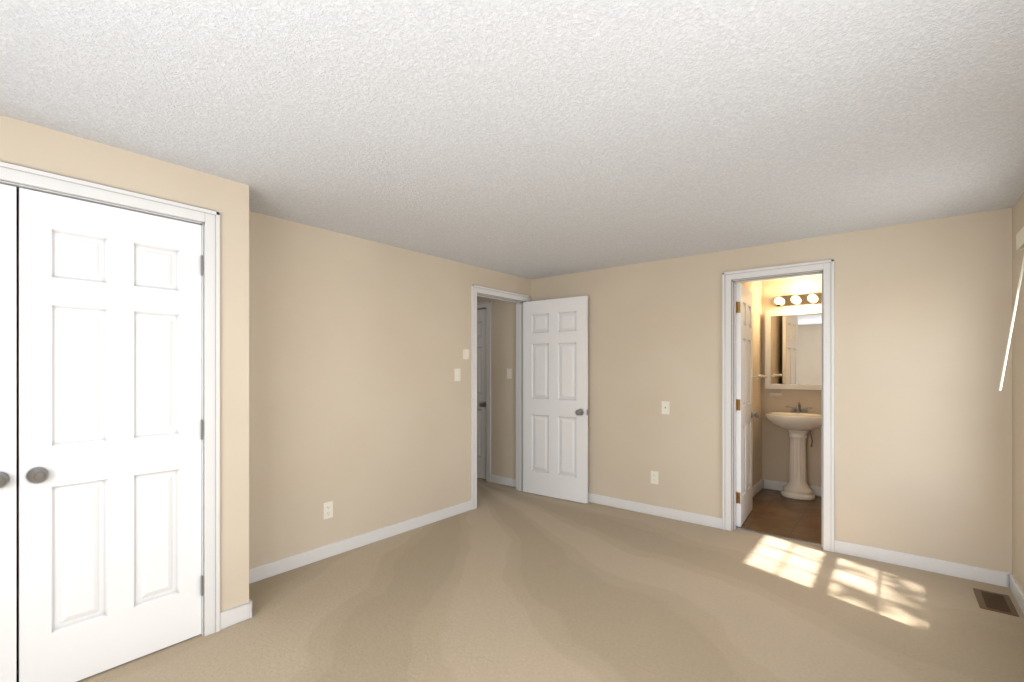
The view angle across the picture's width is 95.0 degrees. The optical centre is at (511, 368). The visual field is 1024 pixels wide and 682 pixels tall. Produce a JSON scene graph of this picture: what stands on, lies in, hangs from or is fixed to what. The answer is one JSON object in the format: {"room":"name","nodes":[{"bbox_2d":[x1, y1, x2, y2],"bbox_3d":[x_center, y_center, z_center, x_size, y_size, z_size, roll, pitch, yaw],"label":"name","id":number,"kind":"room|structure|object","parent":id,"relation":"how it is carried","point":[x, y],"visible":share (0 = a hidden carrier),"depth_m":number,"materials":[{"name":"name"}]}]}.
{"room":"empty bedroom","nodes":[
{"label":"empty bedroom","id":0,"kind":"room"},
{"bbox_2d":[0,115,248,611],"bbox_3d":[-2.149,0.175,1.914,0.430,2.300,1.850,0,0,39],"label":"wall","id":1,"kind":"structure","parent":0,"point":[29,145],"depth_m":2.40,"materials":[{"name":"beige paint"}]},
{"bbox_2d":[0,184,15,681],"bbox_3d":[-2.141,0.302,1.591,0.081,2.030,0.636,0,0,39],"label":"closet door","id":2,"kind":"structure","parent":1,"relation":"in","point":[7,433],"depth_m":1.82,"materials":[{"name":"white paint"}]},
{"bbox_2d":[0,161,219,635],"bbox_3d":[-1.973,0.266,1.870,0.139,2.118,1.410,0,0,39],"label":"door frame","id":3,"kind":"structure","parent":1,"relation":"attached to","point":[19,176],"depth_m":2.33,"materials":[{"name":"white paint"}]},
{"bbox_2d":[18,188,203,681],"bbox_3d":[-1.734,0.302,2.090,0.081,2.030,0.636,0,0,39],"label":"closet door","id":4,"kind":"structure","parent":1,"relation":"in","point":[110,429],"depth_m":2.05,"materials":[{"name":"white paint"}]},
{"bbox_2d":[224,599,252,621],"bbox_3d":[-1.554,1.281,2.618,0.431,0.088,0.041,0,0,39],"label":"baseboard","id":5,"kind":"structure","parent":1,"relation":"attached to","point":[235,615],"depth_m":2.46,"materials":[{"name":"white paint"}]},
{"bbox_2d":[16,193,530,660],"bbox_3d":[-1.433,0.175,3.227,0.120,2.300,5.030,0,0,39],"label":"wall","id":6,"kind":"structure","parent":0,"point":[359,406],"depth_m":3.43,"materials":[{"name":"beige paint"}]},
{"bbox_2d":[323,501,332,519],"bbox_3d":[-1.292,0.995,3.299,0.008,0.114,0.070,0,0,39],"label":"outlet","id":7,"kind":"object","parent":6,"relation":"attached to","point":[327,510],"visible":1,"depth_m":3.29,"materials":[{"name":"white plastic"}]},
{"bbox_2d":[249,500,471,583],"bbox_3d":[-1.057,1.281,3.587,0.017,0.088,2.133,0,0,39],"label":"baseboard","id":8,"kind":"structure","parent":6,"relation":"attached to","point":[273,568],"depth_m":3.41,"materials":[{"name":"white paint"}]},
{"bbox_2d":[455,369,459,380],"bbox_3d":[-0.491,0.055,4.272,0.019,0.114,0.070,0,0,39],"label":"light switch","id":9,"kind":"object","parent":6,"relation":"attached to","point":[457,374],"visible":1,"depth_m":4.27,"materials":[{"name":"white plastic"}]},
{"bbox_2d":[463,349,468,358],"bbox_3d":[-0.422,-0.135,4.352,0.024,0.094,0.060,0,0,39],"label":"thermostat","id":10,"kind":"object","parent":6,"relation":"attached to","point":[465,353],"visible":0.98,"depth_m":4.33,"materials":[{"name":"white plastic"}]},
{"bbox_2d":[471,284,529,509],"bbox_3d":[-0.147,0.266,4.804,0.158,2.118,0.906,0,0,39],"label":"door frame","id":11,"kind":"structure","parent":6,"relation":"attached to","point":[497,294],"depth_m":4.75,"materials":[{"name":"white paint"}]},
{"bbox_2d":[523,296,587,503],"bbox_3d":[0.433,0.302,4.816,0.774,2.030,0.167,0,0,37],"label":"bedroom door","id":12,"kind":"structure","parent":6,"relation":"in","point":[555,398],"depth_m":4.78,"materials":[{"name":"white paint"}]},
{"bbox_2d":[0,0,1023,280],"bbox_3d":[-0.082,-1.025,3.293,5.630,0.100,6.840,0,0,39],"label":"ceiling","id":13,"kind":"structure","parent":0,"point":[534,138],"depth_m":1.77,"materials":[{"name":"white paint"}]},
{"bbox_2d":[16,478,1023,681],"bbox_3d":[-0.627,1.375,2.625,5.630,0.100,5.115,0,0,39],"label":"floor","id":14,"kind":"structure","parent":0,"point":[502,583],"depth_m":2.53,"materials":[{"name":"beige carpet"}]},
{"bbox_2d":[973,588,1018,616],"bbox_3d":[2.743,1.321,2.667,0.150,0.008,0.300,0,0,39],"label":"floor vent","id":15,"kind":"object","parent":14,"relation":"in","point":[995,602],"visible":1,"depth_m":2.65,"materials":[{"name":"brown metal"}]},
{"bbox_2d":[477,208,1011,572],"bbox_3d":[0.973,0.175,4.587,5.630,2.300,0.120,0,0,39],"label":"wall","id":16,"kind":"structure","parent":0,"point":[922,414],"depth_m":3.29,"materials":[{"name":"beige paint"}]},
{"bbox_2d":[477,309,485,478],"bbox_3d":[-0.584,0.302,5.798,0.774,2.030,0.101,0,0,39],"label":"room door","id":17,"kind":"structure","parent":16,"relation":"in","point":[481,393],"depth_m":5.65,"materials":[{"name":"white paint"}]},
{"bbox_2d":[477,301,490,481],"bbox_3d":[-0.561,0.266,5.826,0.906,2.118,0.139,0,0,39],"label":"door frame","id":18,"kind":"structure","parent":16,"relation":"attached to","point":[486,305],"depth_m":5.51,"materials":[{"name":"white paint"}]},
{"bbox_2d":[491,474,515,486],"bbox_3d":[-0.070,1.281,5.353,0.456,0.088,0.013,0,0,39],"label":"baseboard","id":19,"kind":"structure","parent":16,"relation":"attached to","point":[494,478],"depth_m":5.37,"materials":[{"name":"white paint"}]},
{"bbox_2d":[507,369,511,378],"bbox_3d":[-0.035,0.055,5.320,0.070,0.114,0.019,0,0,39],"label":"light switch","id":20,"kind":"object","parent":16,"relation":"attached to","point":[509,373],"visible":1,"depth_m":5.32,"materials":[{"name":"white plastic"}]},
{"bbox_2d":[651,471,657,483],"bbox_3d":[1.289,0.985,4.247,0.070,0.114,0.008,0,0,39],"label":"outlet","id":21,"kind":"object","parent":16,"relation":"attached to","point":[654,477],"visible":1,"depth_m":4.24,"materials":[{"name":"white plastic"}]},
{"bbox_2d":[588,493,721,528],"bbox_3d":[0.970,1.281,4.505,1.989,0.088,0.013,0,0,39],"label":"baseboard","id":22,"kind":"structure","parent":16,"relation":"attached to","point":[695,518],"depth_m":4.22,"materials":[{"name":"white paint"}]},
{"bbox_2d":[662,401,668,413],"bbox_3d":[1.367,0.348,4.183,0.070,0.114,0.008,0,0,39],"label":"outlet plate","id":23,"kind":"object","parent":16,"relation":"attached to","point":[665,407],"visible":1,"depth_m":4.18,"materials":[{"name":"white plastic"}]},
{"bbox_2d":[736,283,758,526],"bbox_3d":[2.066,0.302,4.165,0.167,2.030,0.634,0,0,35],"label":"bathroom door","id":24,"kind":"structure","parent":16,"relation":"in","point":[744,401],"depth_m":4.06,"materials":[{"name":"white paint"}]},
{"bbox_2d":[722,259,833,551],"bbox_3d":[2.078,0.266,3.687,0.766,2.118,0.158,0,0,39],"label":"door frame","id":25,"kind":"structure","parent":16,"relation":"attached to","point":[824,268],"depth_m":3.64,"materials":[{"name":"white paint"}]},
{"bbox_2d":[736,527,821,545],"bbox_3d":[2.095,1.324,3.708,0.660,0.010,0.035,0,0,39],"label":"trim","id":26,"kind":"structure","parent":16,"relation":"attached to","point":[778,536],"depth_m":3.69,"materials":[{"name":"grey wood"}]},
{"bbox_2d":[834,540,1003,586],"bbox_3d":[2.667,1.281,3.122,0.865,0.088,0.017,0,0,39],"label":"baseboard","id":27,"kind":"structure","parent":16,"relation":"attached to","point":[974,573],"depth_m":3.09,"materials":[{"name":"white paint"}]},
{"bbox_2d":[741,281,764,485],"bbox_3d":[2.274,0.175,4.694,0.120,2.300,1.690,0,0,39],"label":"wall","id":28,"kind":"structure","parent":0,"point":[757,288],"depth_m":5.09,"materials":[{"name":"beige paint"}]},
{"bbox_2d":[753,479,763,496],"bbox_3d":[2.293,1.275,4.615,0.017,0.100,1.555,0,0,39],"label":"baseboard","id":29,"kind":"structure","parent":28,"relation":"attached to","point":[757,487],"depth_m":5.03,"materials":[{"name":"white paint"}]},
{"bbox_2d":[753,374,766,378],"bbox_3d":[2.485,0.080,4.787,0.088,0.056,0.716,0,0,39],"label":"towel rail","id":30,"kind":"object","parent":28,"relation":"attached to","point":[759,376],"visible":0.54,"depth_m":5.01,"materials":[{"name":"white ceramic"}]},
{"bbox_2d":[736,488,821,543],"bbox_3d":[2.834,1.377,4.215,1.595,0.096,1.725,0,0,39],"label":"floor","id":31,"kind":"structure","parent":0,"point":[775,512],"depth_m":4.22,"materials":[{"name":"brown tile"}]},
{"bbox_2d":[765,403,821,499],"bbox_3d":[2.906,0.840,4.798,0.562,0.970,0.472,0,0,39],"label":"pedestal sink","id":32,"kind":"object","parent":31,"relation":"on","point":[798,425],"visible":0.98,"depth_m":4.80,"materials":[{"name":"white ceramic"}]},
{"bbox_2d":[765,411,821,431],"bbox_3d":[2.906,0.550,4.798,0.562,0.174,0.472,0,0,39],"label":"basin","id":33,"kind":"object","parent":32,"relation":"in","point":[793,421],"depth_m":4.68,"materials":[{"name":"white ceramic"}]},
{"bbox_2d":[785,403,812,413],"bbox_3d":[2.992,0.409,4.902,0.247,0.108,0.138,0,0,39],"label":"faucet","id":34,"kind":"object","parent":32,"relation":"on","point":[793,411],"depth_m":4.92,"materials":[{"name":"grey metal"}]},
{"bbox_2d":[765,275,821,486],"bbox_3d":[3.352,0.175,4.828,1.320,2.300,0.120,0,0,39],"label":"wall","id":35,"kind":"structure","parent":0,"point":[771,450],"depth_m":5.06,"materials":[{"name":"beige paint"}]},
{"bbox_2d":[770,393,780,396],"bbox_3d":[2.863,0.286,5.108,0.110,0.048,0.062,0,0,39],"label":"soap dish","id":36,"kind":"object","parent":35,"relation":"attached to","point":[775,394],"visible":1,"depth_m":5.10,"materials":[{"name":"white ceramic"}]},
{"bbox_2d":[764,479,821,496],"bbox_3d":[3.303,1.275,4.784,1.320,0.100,0.017,0,0,39],"label":"baseboard","id":37,"kind":"structure","parent":35,"relation":"attached to","point":[768,484],"depth_m":5.10,"materials":[{"name":"white paint"}]},
{"bbox_2d":[765,308,821,389],"bbox_3d":[3.051,-0.201,4.927,0.690,0.844,0.103,0,0,39],"label":"mirror","id":38,"kind":"object","parent":35,"relation":"attached to","point":[793,349],"visible":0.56,"depth_m":4.94,"materials":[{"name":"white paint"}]},
{"bbox_2d":[771,293,821,306],"bbox_3d":[3.053,-0.730,4.906,0.620,0.110,0.134,0,0,39],"label":"vanity light","id":39,"kind":"object","parent":35,"relation":"attached to","point":[799,299],"visible":0.79,"depth_m":4.94,"materials":[{"name":"white glass"}]},
{"bbox_2d":[1012,192,1023,592],"bbox_3d":[1.481,0.175,0.851,0.120,2.300,5.030,0,0,39],"label":"wall","id":40,"kind":"structure","parent":0,"point":[1018,430],"depth_m":2.69,"materials":[{"name":"beige paint"}]},
{"bbox_2d":[999,227,1023,390],"bbox_3d":[2.493,-0.312,2.262,0.154,0.856,0.887,0,0,39],"label":"wand","id":41,"kind":"object","parent":40,"relation":"attached to","point":[1020,240],"visible":1,"depth_m":2.45,"materials":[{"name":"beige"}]},
{"bbox_2d":[1004,572,1023,613],"bbox_3d":[1.469,1.281,0.937,0.017,0.088,4.918,0,0,39],"label":"baseboard","id":42,"kind":"structure","parent":40,"relation":"attached to","point":[1010,581],"depth_m":2.72,"materials":[{"name":"white paint"}]}
]}

